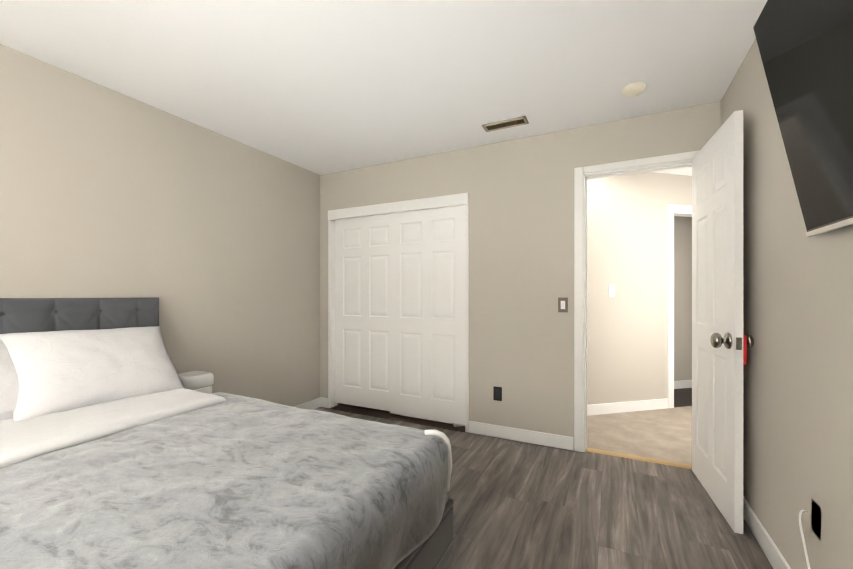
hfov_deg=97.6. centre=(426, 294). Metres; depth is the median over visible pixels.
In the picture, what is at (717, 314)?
door
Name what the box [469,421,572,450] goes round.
baseboard
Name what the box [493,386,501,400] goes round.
electrical outlet
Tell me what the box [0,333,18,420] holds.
pillow
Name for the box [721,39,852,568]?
wall
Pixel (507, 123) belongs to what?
ceiling vent
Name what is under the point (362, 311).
closet door
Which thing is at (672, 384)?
trim
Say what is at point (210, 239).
wall
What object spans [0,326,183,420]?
pillow
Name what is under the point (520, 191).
wall
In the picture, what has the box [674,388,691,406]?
floor
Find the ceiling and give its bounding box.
[0,0,766,175]
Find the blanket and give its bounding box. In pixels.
[0,392,448,568]
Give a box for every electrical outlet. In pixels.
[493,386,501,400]
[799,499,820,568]
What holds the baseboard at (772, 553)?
attached to the wall at (797, 376)
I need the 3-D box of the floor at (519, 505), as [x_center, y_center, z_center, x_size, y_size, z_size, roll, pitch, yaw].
[-0.363,1.226,1.656,3.630,0.100,4.676,0,0,26]
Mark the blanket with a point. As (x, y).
(228, 481)
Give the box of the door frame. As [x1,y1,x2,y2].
[574,150,699,451]
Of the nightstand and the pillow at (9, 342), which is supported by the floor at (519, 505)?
the nightstand
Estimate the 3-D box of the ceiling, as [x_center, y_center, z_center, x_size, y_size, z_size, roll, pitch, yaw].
[0.839,-1.314,2.602,4.940,0.100,7.440,0,0,26]
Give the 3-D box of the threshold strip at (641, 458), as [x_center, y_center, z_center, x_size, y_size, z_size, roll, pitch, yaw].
[1.524,1.171,2.687,0.694,0.009,0.060,0,0,26]
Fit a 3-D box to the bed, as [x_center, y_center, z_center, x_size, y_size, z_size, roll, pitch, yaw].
[-1.197,0.596,1.333,2.159,1.160,1.835,0,0,26]
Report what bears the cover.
attached to the door at (717, 314)
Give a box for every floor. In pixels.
[313,403,772,568]
[587,406,691,464]
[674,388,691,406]
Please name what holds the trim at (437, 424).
attached to the wall at (520, 191)
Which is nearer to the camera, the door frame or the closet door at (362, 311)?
the door frame
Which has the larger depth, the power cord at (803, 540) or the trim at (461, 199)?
the trim at (461, 199)
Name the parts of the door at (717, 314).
knob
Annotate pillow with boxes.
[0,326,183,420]
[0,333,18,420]
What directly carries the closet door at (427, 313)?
in the wall at (520, 191)
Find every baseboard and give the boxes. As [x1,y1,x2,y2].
[294,397,323,409]
[402,415,450,423]
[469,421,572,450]
[743,496,790,568]
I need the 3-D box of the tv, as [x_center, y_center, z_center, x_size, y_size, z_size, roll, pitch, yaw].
[0.928,-0.564,0.663,0.193,0.746,1.329,0,0,26]
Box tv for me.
[753,0,852,236]
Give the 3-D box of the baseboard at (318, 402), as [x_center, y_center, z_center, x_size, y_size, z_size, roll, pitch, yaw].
[-1.980,1.126,2.175,0.030,0.100,3.926,0,0,26]
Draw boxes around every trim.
[328,193,468,431]
[330,405,464,431]
[454,204,691,426]
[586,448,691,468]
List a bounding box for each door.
[335,214,389,410]
[390,205,464,424]
[692,110,753,533]
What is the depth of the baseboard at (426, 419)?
3.51 m
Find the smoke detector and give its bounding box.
[621,82,645,97]
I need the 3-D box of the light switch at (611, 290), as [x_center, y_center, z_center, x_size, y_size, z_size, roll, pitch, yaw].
[1.848,-0.044,3.715,0.070,0.114,0.016,0,0,-14]
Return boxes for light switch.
[558,297,567,311]
[609,285,614,295]
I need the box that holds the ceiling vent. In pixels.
[482,116,528,131]
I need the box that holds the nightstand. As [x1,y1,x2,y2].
[177,371,213,393]
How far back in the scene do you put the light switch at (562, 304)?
2.85 m
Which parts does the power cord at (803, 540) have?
cord, plate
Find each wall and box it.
[0,44,319,406]
[320,101,720,449]
[451,172,691,425]
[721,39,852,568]
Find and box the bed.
[0,297,453,568]
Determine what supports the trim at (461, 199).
attached to the wall at (520, 191)
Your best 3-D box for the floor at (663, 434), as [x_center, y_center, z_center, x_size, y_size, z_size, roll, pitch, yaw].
[2.155,1.226,4.238,4.040,0.100,3.339,0,0,26]
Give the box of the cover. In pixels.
[743,335,746,363]
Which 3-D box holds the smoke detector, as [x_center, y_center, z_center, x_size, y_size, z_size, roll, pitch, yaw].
[1.265,-1.243,2.278,0.132,0.042,0.132,0,0,26]
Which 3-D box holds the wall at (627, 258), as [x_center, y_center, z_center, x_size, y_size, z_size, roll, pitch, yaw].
[2.219,-0.044,4.196,4.250,2.440,0.740,0,0,-14]

